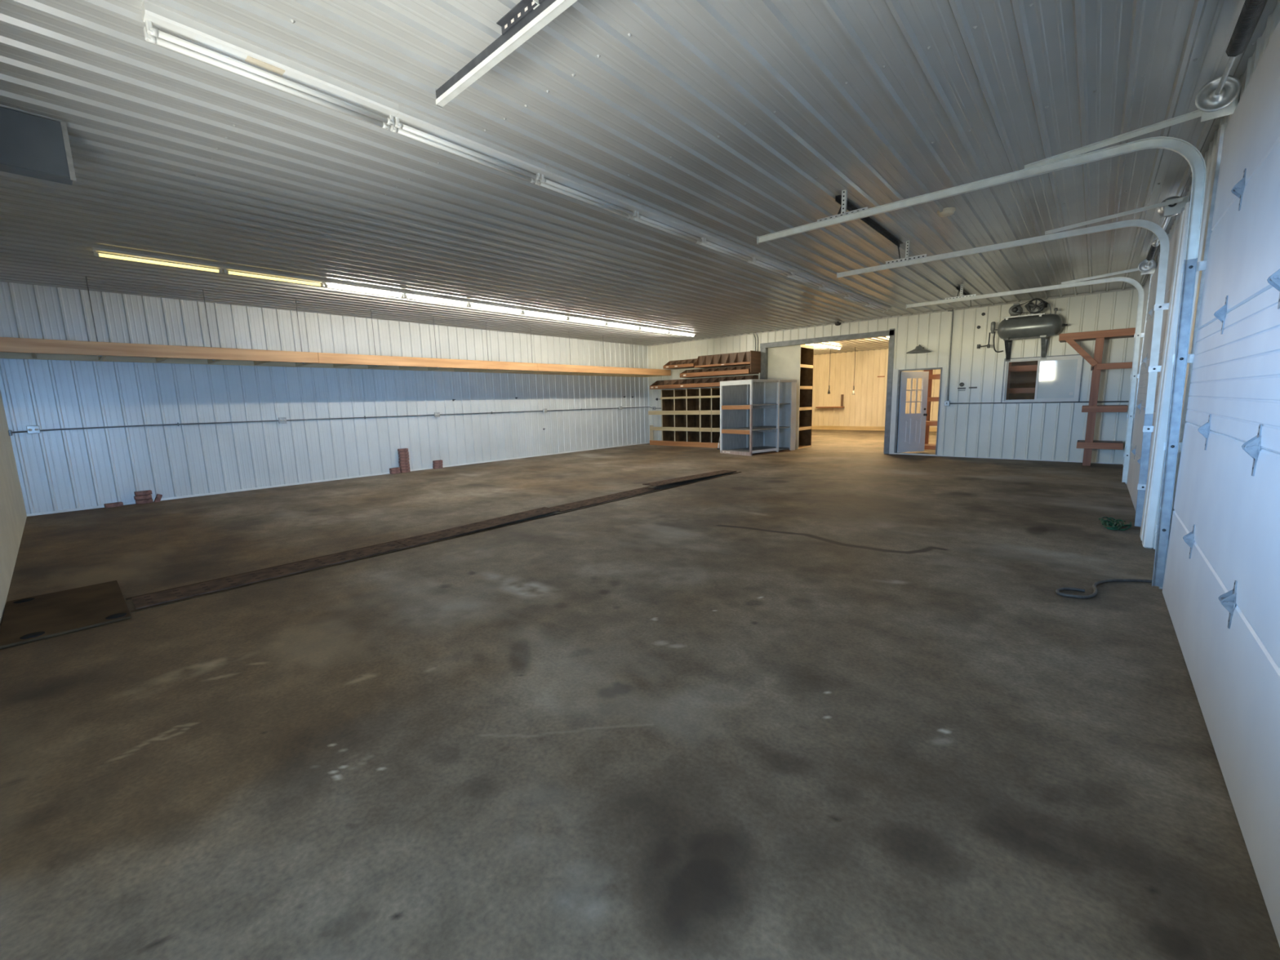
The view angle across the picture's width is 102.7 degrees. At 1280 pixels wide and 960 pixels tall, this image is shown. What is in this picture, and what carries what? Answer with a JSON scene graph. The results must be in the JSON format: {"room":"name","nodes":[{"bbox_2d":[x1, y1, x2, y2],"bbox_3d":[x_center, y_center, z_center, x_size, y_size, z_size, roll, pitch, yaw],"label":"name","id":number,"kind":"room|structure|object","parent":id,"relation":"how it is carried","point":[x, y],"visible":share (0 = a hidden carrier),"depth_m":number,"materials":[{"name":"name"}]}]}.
{"room":"garage","nodes":[
{"label":"garage","id":0,"kind":"room"},
{"bbox_2d":[0,389,26,624],"bbox_3d":[-4.530,-0.618,3.253,12.630,3.360,0.130,6,12,41],"label":"wall","id":1,"kind":"structure","parent":0,"point":[13,516],"depth_m":5.63,"materials":[{"name":"paint"}]},
{"bbox_2d":[0,281,649,514],"bbox_3d":[-4.399,-2.042,12.558,0.018,3.360,14.300,6,12,41],"label":"wall","id":2,"kind":"structure","parent":0,"point":[70,468],"depth_m":9.59,"materials":[{"name":"white metal"}]},
{"bbox_2d":[12,406,648,433],"bbox_3d":[-4.361,-1.624,12.617,0.026,0.071,14.190,6,12,41],"label":"conduit","id":3,"kind":"object","parent":2,"relation":"attached to","point":[580,409],"visible":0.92,"depth_m":9.62,"materials":[{"name":"metal"}]},
{"bbox_2d":[26,425,40,433],"bbox_3d":[-8.872,-0.737,7.491,0.048,0.113,0.124,6,12,41],"label":"outlet box","id":4,"kind":"object","parent":3,"relation":"attached to","point":[33,428],"visible":1,"depth_m":7.48,"materials":[{"name":"metal"}]},
{"bbox_2d":[278,417,287,423],"bbox_3d":[-6.829,-1.138,9.788,0.048,0.113,0.124,6,12,41],"label":"outlet box","id":5,"kind":"object","parent":3,"relation":"attached to","point":[281,420],"visible":1,"depth_m":9.77,"materials":[{"name":"metal"}]},
{"bbox_2d":[434,412,439,417],"bbox_3d":[-4.786,-1.539,12.085,0.048,0.113,0.124,6,12,41],"label":"outlet box","id":6,"kind":"object","parent":3,"relation":"attached to","point":[436,414],"visible":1,"depth_m":12.06,"materials":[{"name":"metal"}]},
{"bbox_2d":[0,275,671,377],"bbox_3d":[-4.047,-3.094,11.913,1.180,1.105,13.980,6,12,41],"label":"wall shelf","id":7,"kind":"object","parent":2,"relation":"attached to","point":[11,348],"visible":1,"depth_m":8.84,"materials":[{"name":"orange wood"}]},
{"bbox_2d":[26,442,649,516],"bbox_3d":[-4.345,-0.401,12.816,0.028,0.035,14.230,6,12,41],"label":"baseboard","id":8,"kind":"structure","parent":2,"relation":"attached to","point":[388,473],"depth_m":9.99,"materials":[{"name":"white paint"}]},
{"bbox_2d":[0,0,1277,355],"bbox_3d":[3.023,-3.808,11.877,13.680,0.026,23.670,6,12,41],"label":"ceiling","id":9,"kind":"structure","parent":0,"point":[739,122],"depth_m":3.91,"materials":[{"name":"white metal"}]},
{"bbox_2d":[0,106,75,185],"bbox_3d":[-4.047,-2.117,3.148,0.170,0.350,0.740,6,12,41],"label":"ceiling hatch","id":10,"kind":"object","parent":9,"relation":"attached to","point":[33,146],"visible":1,"depth_m":3.27,"materials":[{"name":"grey paint"}]},
{"bbox_2d":[91,247,223,272],"bbox_3d":[-5.859,-2.695,6.284,0.108,0.106,1.179,6,12,41],"label":"fluorescent light","id":11,"kind":"object","parent":9,"relation":"attached to","point":[95,250],"visible":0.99,"depth_m":6.23,"materials":[{"name":"white paint"}]},
{"bbox_2d":[141,0,399,129],"bbox_3d":[-1.988,-2.273,2.888,0.166,0.102,1.179,6,12,41],"label":"fluorescent light","id":12,"kind":"object","parent":9,"relation":"attached to","point":[152,14],"visible":1,"depth_m":2.77,"materials":[{"name":"white paint"}]},
{"bbox_2d":[222,266,324,286],"bbox_3d":[-5.077,-2.848,7.163,0.108,0.106,1.179,6,12,41],"label":"fluorescent light","id":13,"kind":"object","parent":9,"relation":"attached to","point":[225,268],"visible":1,"depth_m":7.12,"materials":[{"name":"white paint"}]},
{"bbox_2d":[323,280,405,297],"bbox_3d":[-4.295,-3.002,8.043,0.108,0.106,1.179,6,12,41],"label":"fluorescent light","id":14,"kind":"object","parent":9,"relation":"attached to","point":[326,282],"visible":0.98,"depth_m":7.99,"materials":[{"name":"white paint"}]},
{"bbox_2d":[403,292,470,306],"bbox_3d":[-3.513,-3.155,8.922,0.108,0.106,1.179,6,12,41],"label":"fluorescent light","id":15,"kind":"object","parent":9,"relation":"attached to","point":[406,293],"visible":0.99,"depth_m":8.88,"materials":[{"name":"white paint"}]},
{"bbox_2d":[390,104,546,183],"bbox_3d":[-1.211,-2.426,3.762,0.166,0.102,1.179,6,12,41],"label":"fluorescent light","id":16,"kind":"object","parent":9,"relation":"attached to","point":[405,115],"visible":0.94,"depth_m":3.67,"materials":[{"name":"white paint"}]},
{"bbox_2d":[468,301,524,313],"bbox_3d":[-2.730,-3.309,9.802,0.108,0.106,1.179,6,12,41],"label":"fluorescent light","id":17,"kind":"object","parent":9,"relation":"attached to","point":[471,302],"visible":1,"depth_m":9.76,"materials":[{"name":"white paint"}]},
{"bbox_2d":[435,0,577,107],"bbox_3d":[0.176,-0.524,1.882,3.320,3.360,0.088,6,12,41],"label":"door track","id":18,"kind":"object","parent":9,"relation":"attached to","point":[526,18],"visible":1,"depth_m":2.31,"materials":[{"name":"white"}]},
{"bbox_2d":[522,308,569,319],"bbox_3d":[-1.948,-3.462,10.681,0.108,0.106,1.179,6,12,41],"label":"fluorescent light","id":19,"kind":"object","parent":9,"relation":"attached to","point":[526,310],"visible":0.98,"depth_m":10.64,"materials":[{"name":"white paint"}]},
{"bbox_2d":[567,315,608,324],"bbox_3d":[-1.166,-3.616,11.561,0.108,0.106,1.179,6,12,41],"label":"fluorescent light","id":20,"kind":"object","parent":9,"relation":"attached to","point":[604,322],"visible":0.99,"depth_m":11.54,"materials":[{"name":"white paint"}]},
{"bbox_2d":[534,164,641,218],"bbox_3d":[-0.433,-2.578,4.636,0.166,0.102,1.179,6,12,41],"label":"fluorescent light","id":21,"kind":"object","parent":9,"relation":"attached to","point":[553,174],"visible":0.91,"depth_m":4.56,"materials":[{"name":"white paint"}]},
{"bbox_2d":[606,320,641,328],"bbox_3d":[-0.384,-3.770,12.440,0.108,0.106,1.179,6,12,41],"label":"fluorescent light","id":22,"kind":"object","parent":9,"relation":"attached to","point":[609,322],"visible":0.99,"depth_m":12.41,"materials":[{"name":"white paint"}]},
{"bbox_2d":[640,325,671,333],"bbox_3d":[0.399,-3.923,13.320,0.108,0.106,1.179,6,12,41],"label":"fluorescent light","id":23,"kind":"object","parent":9,"relation":"attached to","point":[644,326],"visible":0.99,"depth_m":13.27,"materials":[{"name":"white paint"}]},
{"bbox_2d":[630,204,709,244],"bbox_3d":[0.344,-2.731,5.511,0.166,0.102,1.179,6,12,41],"label":"fluorescent light","id":24,"kind":"object","parent":9,"relation":"attached to","point":[646,211],"visible":0.93,"depth_m":5.44,"materials":[{"name":"white paint"}]},
{"bbox_2d":[668,329,696,336],"bbox_3d":[1.181,-4.077,14.199,0.108,0.106,1.179,6,12,41],"label":"fluorescent light","id":25,"kind":"object","parent":9,"relation":"attached to","point":[674,331],"visible":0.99,"depth_m":14.16,"materials":[{"name":"white paint"}]},
{"bbox_2d":[697,232,759,262],"bbox_3d":[1.122,-2.884,6.385,0.166,0.102,1.179,6,12,41],"label":"fluorescent light","id":26,"kind":"object","parent":9,"relation":"attached to","point":[713,237],"visible":0.95,"depth_m":6.32,"materials":[{"name":"white paint"}]},
{"bbox_2d":[748,253,797,276],"bbox_3d":[1.899,-3.036,7.260,0.166,0.102,1.179,6,12,41],"label":"fluorescent light","id":27,"kind":"object","parent":9,"relation":"attached to","point":[762,257],"visible":0.96,"depth_m":7.21,"materials":[{"name":"white paint"}]},
{"bbox_2d":[787,268,828,288],"bbox_3d":[2.677,-3.189,8.134,0.166,0.102,1.179,6,12,41],"label":"fluorescent light","id":28,"kind":"object","parent":9,"relation":"attached to","point":[801,273],"visible":0.92,"depth_m":8.09,"materials":[{"name":"white paint"}]},
{"bbox_2d":[814,342,830,347],"bbox_3d":[6.550,-4.854,18.422,0.108,0.106,1.179,6,12,41],"label":"fluorescent light","id":29,"kind":"object","parent":9,"relation":"attached to","point":[817,344],"visible":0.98,"depth_m":18.40,"materials":[{"name":"white paint"}]},
{"bbox_2d":[827,363,830,394],"bbox_3d":[7.679,-4.389,20.746,0.110,1.780,0.110,6,12,41],"label":"plug","id":30,"kind":"object","parent":9,"relation":"hanging from","point":[828,391],"visible":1,"depth_m":20.82,"materials":[{"name":"plastic"}]},
{"bbox_2d":[827,344,841,349],"bbox_3d":[7.340,-5.009,19.311,0.108,0.106,1.179,6,12,41],"label":"fluorescent light","id":31,"kind":"object","parent":9,"relation":"attached to","point":[830,345],"visible":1,"depth_m":19.23,"materials":[{"name":"white paint"}]},
{"bbox_2d":[818,280,853,297],"bbox_3d":[3.455,-3.342,9.008,0.166,0.102,1.179,6,12,41],"label":"fluorescent light","id":32,"kind":"object","parent":9,"relation":"attached to","point":[831,285],"visible":0.92,"depth_m":8.96,"materials":[{"name":"white paint"}]},
{"bbox_2d":[833,320,842,325],"bbox_3d":[5.022,-3.980,12.991,0.160,0.120,0.160,6,12,41],"label":"sensor","id":33,"kind":"object","parent":9,"relation":"attached to","point":[837,323],"visible":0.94,"depth_m":12.95,"materials":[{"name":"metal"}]},
{"bbox_2d":[852,346,855,395],"bbox_3d":[8.417,-4.280,20.109,0.110,1.840,0.110,6,12,41],"label":"plug","id":34,"kind":"object","parent":9,"relation":"hanging from","point":[853,392],"visible":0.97,"depth_m":20.14,"materials":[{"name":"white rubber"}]},
{"bbox_2d":[844,291,873,306],"bbox_3d":[4.232,-3.494,9.883,0.166,0.102,1.179,6,12,41],"label":"fluorescent light","id":35,"kind":"object","parent":9,"relation":"attached to","point":[855,295],"visible":0.91,"depth_m":9.84,"materials":[{"name":"white paint"}]},
{"bbox_2d":[835,195,902,258],"bbox_3d":[2.586,-2.747,5.670,0.044,0.190,2.140,6,12,41],"label":"metal bar","id":36,"kind":"object","parent":9,"relation":"attached to","point":[850,206],"visible":0.82,"depth_m":5.69,"materials":[{"name":"metal"}]},
{"bbox_2d":[866,299,891,312],"bbox_3d":[5.010,-3.647,10.757,0.166,0.102,1.179,6,12,41],"label":"fluorescent light","id":37,"kind":"object","parent":9,"relation":"attached to","point":[878,304],"visible":0.9,"depth_m":10.71,"materials":[{"name":"white paint"}]},
{"bbox_2d":[937,207,955,217],"bbox_3d":[3.218,-2.806,5.380,0.170,0.054,0.170,6,12,41],"label":"smoke detector","id":38,"kind":"object","parent":9,"relation":"attached to","point":[948,211],"visible":0.99,"depth_m":5.33,"materials":[{"name":"beige plastic"}]},
{"bbox_2d":[955,286,971,306],"bbox_3d":[6.108,-3.438,9.630,0.044,0.190,1.390,6,12,41],"label":"metal bar","id":39,"kind":"object","parent":9,"relation":"attached to","point":[965,293],"visible":0.73,"depth_m":9.59,"materials":[{"name":"metal"}]},
{"bbox_2d":[756,109,1207,586],"bbox_3d":[2.527,-0.986,4.526,3.320,3.360,0.080,6,12,41],"label":"door track","id":40,"kind":"object","parent":9,"relation":"attached to","point":[1190,153],"visible":0.93,"depth_m":3.58,"materials":[{"name":"grey metal"}]},
{"bbox_2d":[836,197,1182,526],"bbox_3d":[3.978,-1.271,6.157,3.320,3.360,0.088,6,12,41],"label":"door track","id":41,"kind":"object","parent":9,"relation":"attached to","point":[1159,306],"visible":0.91,"depth_m":5.25,"materials":[{"name":"grey metal"}]},
{"bbox_2d":[906,267,1144,482],"bbox_3d":[6.290,-1.725,8.756,3.320,3.360,0.080,6,12,41],"label":"door track","id":42,"kind":"object","parent":9,"relation":"attached to","point":[1072,283],"visible":0.93,"depth_m":7.86,"materials":[{"name":"grey"}]},
{"bbox_2d":[0,429,1279,959],"bbox_3d":[3.196,-0.493,12.322,13.800,0.001,24.000,6,12,41],"label":"floor","id":43,"kind":"structure","parent":0,"point":[837,697],"depth_m":2.30,"materials":[{"name":"concrete"}]},
{"bbox_2d":[0,580,131,648],"bbox_3d":[-4.311,0.972,3.848,1.220,0.020,0.610,6,12,41],"label":"pit cover","id":44,"kind":"object","parent":43,"relation":"on","point":[27,620],"visible":1,"depth_m":3.75,"materials":[{"name":"black"}]},
{"bbox_2d":[103,502,123,507],"bbox_3d":[-8.376,0.397,8.153,0.095,0.062,0.200,5,11,34],"label":"brick","id":45,"kind":"object","parent":43,"relation":"on","point":[116,504],"visible":1,"depth_m":8.13,"materials":[{"name":"brick"}]},
{"bbox_2d":[135,498,152,504],"bbox_3d":[-8.144,0.351,8.414,0.095,0.062,0.200,6,12,41],"label":"brick","id":46,"kind":"object","parent":43,"relation":"on","point":[146,500],"visible":1,"depth_m":8.38,"materials":[{"name":"brick"}]},
{"bbox_2d":[133,494,151,500],"bbox_3d":[-8.150,0.283,8.399,0.095,0.062,0.200,5,11,38],"label":"brick","id":47,"kind":"object","parent":46,"relation":"on","point":[144,496],"visible":1,"depth_m":8.37,"materials":[{"name":"brick"}]},
{"bbox_2d":[133,489,151,496],"bbox_3d":[-8.144,0.212,8.397,0.095,0.062,0.200,6,11,39],"label":"brick","id":48,"kind":"object","parent":47,"relation":"on","point":[149,491],"visible":1,"depth_m":8.37,"materials":[{"name":"brick"}]},
{"bbox_2d":[153,493,162,502],"bbox_3d":[-8.039,0.337,8.533,0.095,0.205,0.135,6,12,41],"label":"brick","id":49,"kind":"object","parent":43,"relation":"on","point":[158,496],"visible":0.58,"depth_m":8.51,"materials":[{"name":"brick"}]},
{"bbox_2d":[131,541,408,608],"bbox_3d":[-3.224,0.819,4.704,0.330,0.011,2.050,6,12,41],"label":"drain cover","id":50,"kind":"object","parent":43,"relation":"on","point":[144,601],"visible":1,"depth_m":4.51,"materials":[{"name":"black"}]},
{"bbox_2d":[389,470,400,474],"bbox_3d":[-5.464,-0.175,11.428,0.095,0.062,0.200,6,11,39],"label":"brick","id":51,"kind":"object","parent":43,"relation":"on","point":[397,471],"visible":1,"depth_m":11.38,"materials":[{"name":"brick"}]},
{"bbox_2d":[389,466,399,471],"bbox_3d":[-5.465,-0.240,11.418,0.095,0.062,0.200,6,11,39],"label":"brick","id":52,"kind":"object","parent":51,"relation":"on","point":[397,468],"visible":1,"depth_m":11.37,"materials":[{"name":"brick"}]},
{"bbox_2d":[400,469,410,472],"bbox_3d":[-5.319,-0.204,11.592,0.095,0.062,0.200,6,11,38],"label":"brick","id":53,"kind":"object","parent":43,"relation":"on","point":[403,470],"visible":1,"depth_m":11.56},
{"bbox_2d":[399,466,409,470],"bbox_3d":[-5.321,-0.271,11.581,0.095,0.062,0.200,6,11,40],"label":"brick","id":54,"kind":"object","parent":53,"relation":"on","point":[405,467],"visible":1,"depth_m":11.54,"materials":[{"name":"brick"}]},
{"bbox_2d":[399,462,409,466],"bbox_3d":[-5.325,-0.338,11.573,0.095,0.062,0.200,6,11,40],"label":"brick","id":55,"kind":"object","parent":54,"relation":"on","point":[408,464],"visible":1,"depth_m":11.52,"materials":[{"name":"brick"}]},
{"bbox_2d":[398,460,408,463],"bbox_3d":[-5.325,-0.404,11.553,0.095,0.062,0.200,6,12,42],"label":"brick","id":56,"kind":"object","parent":55,"relation":"on","point":[402,461],"visible":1,"depth_m":11.52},
{"bbox_2d":[398,457,408,461],"bbox_3d":[-5.326,-0.473,11.557,0.095,0.062,0.200,6,11,40],"label":"brick","id":57,"kind":"object","parent":56,"relation":"on","point":[404,458],"visible":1,"depth_m":11.52,"materials":[{"name":"brick"}]},
{"bbox_2d":[398,453,408,457],"bbox_3d":[-5.326,-0.541,11.549,0.095,0.062,0.200,6,11,38],"label":"brick","id":58,"kind":"object","parent":57,"relation":"on","point":[406,455],"visible":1,"depth_m":11.50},
{"bbox_2d":[398,451,408,454],"bbox_3d":[-5.326,-0.607,11.530,0.095,0.062,0.200,7,12,43],"label":"brick","id":59,"kind":"object","parent":58,"relation":"on","point":[400,452],"visible":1,"depth_m":11.49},
{"bbox_2d":[397,448,408,452],"bbox_3d":[-5.334,-0.674,11.524,0.095,0.062,0.200,7,12,43],"label":"brick","id":60,"kind":"object","parent":59,"relation":"on","point":[402,449],"visible":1,"depth_m":11.49,"materials":[{"name":"brick"}]},
{"bbox_2d":[125,471,741,613],"bbox_3d":[-1.023,0.392,7.186,0.440,0.006,8.800,6,12,41],"label":"trim","id":61,"kind":"structure","parent":43,"relation":"on","point":[202,595],"depth_m":4.94,"materials":[{"name":"metal"}]},
{"bbox_2d":[432,465,442,469],"bbox_3d":[-4.804,-0.305,12.175,0.095,0.062,0.200,7,12,44],"label":"brick","id":62,"kind":"object","parent":43,"relation":"on","point":[440,466],"visible":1,"depth_m":12.13,"materials":[{"name":"brick"}]},
{"bbox_2d":[432,462,442,466],"bbox_3d":[-4.801,-0.370,12.166,0.095,0.062,0.200,6,11,39],"label":"brick","id":63,"kind":"object","parent":62,"relation":"on","point":[437,464],"visible":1,"depth_m":12.12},
{"bbox_2d":[432,459,442,463],"bbox_3d":[-4.799,-0.435,12.159,0.095,0.062,0.200,6,12,41],"label":"brick","id":64,"kind":"object","parent":63,"relation":"on","point":[439,460],"visible":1,"depth_m":12.11,"materials":[{"name":"brick"}]},
{"bbox_2d":[395,506,559,546],"bbox_3d":[-1.871,0.537,6.231,0.340,0.040,2.050,6,12,41],"label":"drain cover","id":65,"kind":"object","parent":43,"relation":"on","point":[426,538],"visible":1,"depth_m":6.08,"materials":[{"name":"black"}]},
{"bbox_2d":[551,487,660,511],"bbox_3d":[-0.484,0.277,7.807,0.320,0.011,2.140,6,12,41],"label":"drain cover","id":66,"kind":"object","parent":43,"relation":"on","point":[571,506],"visible":0.99,"depth_m":7.70,"materials":[{"name":"black"}]},
{"bbox_2d":[648,387,719,448],"bbox_3d":[1.863,-1.976,16.215,3.758,1.820,0.555,6,12,41],"label":"rack","id":67,"kind":"object","parent":43,"relation":"on","point":[691,417],"visible":0.62,"depth_m":16.42,"materials":[{"name":"brown wood"}]},
{"bbox_2d":[642,470,736,486],"bbox_3d":[0.994,-0.052,9.479,0.320,0.065,2.530,6,12,41],"label":"drain cover","id":68,"kind":"object","parent":43,"relation":"on","point":[720,472],"visible":1,"depth_m":9.33,"materials":[{"name":"black"}]},
{"bbox_2d":[720,379,796,456],"bbox_3d":[3.234,-1.736,14.018,1.801,1.942,1.120,-8,11,-35],"label":"shelving unit","id":69,"kind":"object","parent":43,"relation":"on","point":[757,415],"visible":1,"depth_m":14.25,"materials":[{"name":"white paint"}]},
{"bbox_2d":[767,344,813,448],"bbox_3d":[4.364,-2.416,15.131,1.125,2.985,0.900,6,12,41],"label":"case","id":70,"kind":"object","parent":43,"relation":"on","point":[793,362],"visible":0.62,"depth_m":14.84,"materials":[{"name":"brown wood"}]},
{"bbox_2d":[923,369,940,449],"bbox_3d":[8.111,-1.992,13.594,1.020,2.360,0.590,6,12,41],"label":"shelf","id":71,"kind":"object","parent":43,"relation":"on","point":[929,423],"visible":0.06,"depth_m":13.94,"materials":[{"name":"wood"}]},
{"bbox_2d":[1005,362,1037,399],"bbox_3d":[9.051,-1.874,12.137,0.720,2.500,0.640,6,12,41],"label":"shelf","id":72,"kind":"object","parent":43,"relation":"on","point":[1028,367],"visible":0.16,"depth_m":11.88,"materials":[{"name":"wood"}]},
{"bbox_2d":[1058,327,1135,466],"bbox_3d":[8.824,-1.580,10.052,1.095,2.560,0.615,6,12,41],"label":"rack","id":73,"kind":"object","parent":43,"relation":"on","point":[1088,444],"visible":0.91,"depth_m":9.77,"materials":[{"name":"wood"}]},
{"bbox_2d":[1055,578,1151,599],"bbox_3d":[3.446,0.789,3.801,0.909,0.021,0.190,-4,9,-19],"label":"hose","id":74,"kind":"object","parent":43,"relation":"on","point":[1094,585],"visible":0.95,"depth_m":3.76,"materials":[{"name":"grey rubber"}]},
{"bbox_2d":[1098,516,1132,530],"bbox_3d":[5.124,0.465,5.524,0.263,0.060,0.591,6,12,41],"label":"hose","id":75,"kind":"object","parent":43,"relation":"on","point":[1115,525],"visible":1,"depth_m":5.48,"materials":[{"name":"plastic"}]},
{"bbox_2d":[811,348,940,426],"bbox_3d":[10.868,-3.828,20.797,13.500,3.660,0.166,6,12,41],"label":"wall","id":76,"kind":"structure","parent":0,"point":[867,407],"depth_m":22.07,"materials":[{"name":"beige wood"}]},
{"bbox_2d":[815,394,844,408],"bbox_3d":[8.432,-3.490,22.716,1.180,0.570,0.280,6,12,41],"label":"shelf","id":77,"kind":"object","parent":76,"relation":"attached to","point":[842,395],"visible":1,"depth_m":22.46,"materials":[{"name":"wood"}]},
{"bbox_2d":[811,425,937,431],"bbox_3d":[10.870,-2.095,21.014,13.500,0.170,0.110,6,12,41],"label":"baseboard","id":78,"kind":"structure","parent":76,"relation":"attached to","point":[831,428],"depth_m":22.27,"materials":[{"name":"brown wood"}]},
{"bbox_2d":[647,288,1143,464],"bbox_3d":[4.773,-2.490,14.015,13.430,3.360,0.136,6,12,41],"label":"wall","id":79,"kind":"structure","parent":0,"point":[1031,431],"depth_m":11.33,"materials":[{"name":"beige metal"}]},
{"bbox_2d":[662,358,697,369],"bbox_3d":[1.388,-3.698,16.302,1.190,0.260,0.606,6,12,41],"label":"shelf","id":80,"kind":"object","parent":79,"relation":"attached to","point":[687,363],"visible":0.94,"depth_m":16.23,"materials":[{"name":"beige"}]},
{"bbox_2d":[649,374,758,389],"bbox_3d":[1.892,-3.034,15.969,3.650,0.285,0.606,6,12,41],"label":"shelf","id":81,"kind":"object","parent":79,"relation":"attached to","point":[713,381],"visible":0.78,"depth_m":15.96,"materials":[{"name":"beige"}]},
{"bbox_2d":[680,365,759,377],"bbox_3d":[2.358,-3.280,15.512,2.430,0.245,0.606,6,12,41],"label":"shelf","id":82,"kind":"object","parent":79,"relation":"attached to","point":[741,370],"visible":1,"depth_m":15.34,"materials":[{"name":"beige"}]},
{"bbox_2d":[694,350,760,373],"bbox_3d":[2.586,-3.462,15.297,1.945,0.600,0.576,6,12,41],"label":"shelf","id":83,"kind":"object","parent":79,"relation":"attached to","point":[753,358],"visible":1,"depth_m":15.04,"materials":[{"name":"beige"}]},
{"bbox_2d":[760,328,895,453],"bbox_3d":[4.920,-2.327,13.912,3.612,3.060,0.147,6,12,41],"label":"trim","id":84,"kind":"structure","parent":79,"relation":"attached to","point":[764,347],"depth_m":12.94,"materials":[{"name":"metal"}]},
{"bbox_2d":[648,285,1144,346],"bbox_3d":[4.839,-4.106,13.584,12.230,0.040,0.030,6,12,41],"label":"trim","id":85,"kind":"structure","parent":79,"relation":"attached to","point":[1129,288],"depth_m":11.80,"materials":[{"name":"grey paint"}]},
{"bbox_2d":[888,367,942,456],"bbox_3d":[6.898,-1.694,12.665,1.080,2.090,0.758,6,12,41],"label":"door","id":86,"kind":"structure","parent":79,"relation":"in","point":[908,431],"depth_m":12.75,"materials":[{"name":"white paint"}]},
{"bbox_2d":[906,344,931,353],"bbox_3d":[6.495,-3.062,11.925,0.524,0.188,0.547,6,12,41],"label":"lamp","id":87,"kind":"object","parent":79,"relation":"attached to","point":[918,349],"visible":1,"depth_m":11.85,"materials":[{"name":"grey metal"}]},
{"bbox_2d":[943,400,950,405],"bbox_3d":[7.130,-1.780,11.897,0.110,0.120,0.077,6,12,41],"label":"switch box","id":88,"kind":"object","parent":79,"relation":"attached to","point":[946,402],"visible":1,"depth_m":11.87,"materials":[{"name":"metal"}]},
{"bbox_2d":[946,308,953,400],"bbox_3d":[7.090,-2.864,11.785,0.133,2.058,0.024,6,12,41],"label":"conduit","id":89,"kind":"object","parent":79,"relation":"attached to","point":[953,308],"visible":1,"depth_m":11.73,"materials":[{"name":"metal"}]},
{"bbox_2d":[957,382,965,391],"bbox_3d":[7.351,-2.134,11.702,0.156,0.187,0.018,6,12,41],"label":"wall decal","id":90,"kind":"object","parent":79,"relation":"attached to","point":[962,384],"visible":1,"depth_m":11.69,"materials":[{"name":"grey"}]},
{"bbox_2d":[977,297,1067,361],"bbox_3d":[7.883,-3.092,10.643,1.540,1.175,0.602,6,12,41],"label":"air compressor","id":91,"kind":"object","parent":79,"relation":"attached to","point":[1036,324],"visible":1,"depth_m":10.38,"materials":[{"name":"grey paint"}]},
{"bbox_2d":[937,455,1114,463],"bbox_3d":[8.249,-0.455,11.194,3.120,0.020,0.022,6,12,41],"label":"baseboard","id":92,"kind":"structure","parent":79,"relation":"attached to","point":[938,455],"depth_m":11.09,"materials":[{"name":"white paint"}]},
{"bbox_2d":[950,400,1128,404],"bbox_3d":[8.323,-1.647,10.901,3.020,0.034,0.024,6,12,41],"label":"conduit","id":93,"kind":"object","parent":79,"relation":"attached to","point":[1101,401],"visible":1,"depth_m":10.75,"materials":[{"name":"metal"}]},
{"bbox_2d":[1000,354,1084,402],"bbox_3d":[8.446,-2.108,10.789,1.319,0.964,0.135,6,12,41],"label":"window","id":94,"kind":"structure","parent":79,"relation":"in","point":[1059,378],"depth_m":10.60,"materials":[{"name":"white paint"}]},
{"bbox_2d":[1008,360,1037,399],"bbox_3d":[9.695,-2.300,11.976,3.130,3.360,3.280,6,12,41],"label":"wall","id":95,"kind":"structure","parent":0,"point":[1022,379],"depth_m":13.58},
{"bbox_2d":[1123,0,1279,549],"bbox_3d":[4.794,-1.049,4.576,0.012,3.360,14.230,6,12,41],"label":"wall","id":96,"kind":"structure","parent":0,"point":[1273,20],"depth_m":3.92,"materials":[{"name":"white metal"}]},
{"bbox_2d":[1124,273,1153,484],"bbox_3d":[7.584,-1.485,7.774,0.047,3.120,0.100,6,12,41],"label":"trim","id":97,"kind":"structure","parent":96,"relation":"attached to","point":[1152,274],"depth_m":7.70,"materials":[{"name":"metal"}]},
{"bbox_2d":[1126,222,1179,527],"bbox_3d":[6.364,-1.216,6.422,0.086,3.056,3.380,6,12,41],"label":"door","id":98,"kind":"structure","parent":96,"relation":"in","point":[1132,482],"depth_m":6.66,"materials":[{"name":"white metal"}]},
{"bbox_2d":[1137,194,1189,275],"bbox_3d":[6.274,-2.886,6.211,0.199,0.194,3.540,6,12,41],"label":"shaft","id":99,"kind":"object","parent":96,"relation":"attached to","point":[1147,266],"visible":0.96,"depth_m":5.54,"materials":[{"name":"metal"}]},
{"bbox_2d":[1139,200,1190,548],"bbox_3d":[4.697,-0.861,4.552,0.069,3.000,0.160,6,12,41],"label":"trim","id":100,"kind":"structure","parent":96,"relation":"attached to","point":[1156,477],"depth_m":4.55,"materials":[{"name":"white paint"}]},
{"bbox_2d":[1158,123,1227,589],"bbox_3d":[3.828,-0.748,3.550,0.047,3.120,0.100,6,12,41],"label":"trim","id":101,"kind":"structure","parent":96,"relation":"attached to","point":[1208,231],"depth_m":3.46,"materials":[{"name":"metal"}]},
{"bbox_2d":[1162,20,1279,946],"bbox_3d":[2.588,-0.475,2.177,0.086,3.056,3.440,6,12,41],"label":"door","id":102,"kind":"structure","parent":96,"relation":"in","point":[1221,586],"depth_m":2.19,"materials":[{"name":"white metal"}]},
{"bbox_2d":[1195,0,1266,121],"bbox_3d":[2.485,-2.142,1.950,0.199,0.194,3.480,6,12,41],"label":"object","id":103,"kind":"object","parent":96,"relation":"attached to","point":[1220,97],"visible":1,"depth_m":3.06,"materials":[{"name":"metal"}]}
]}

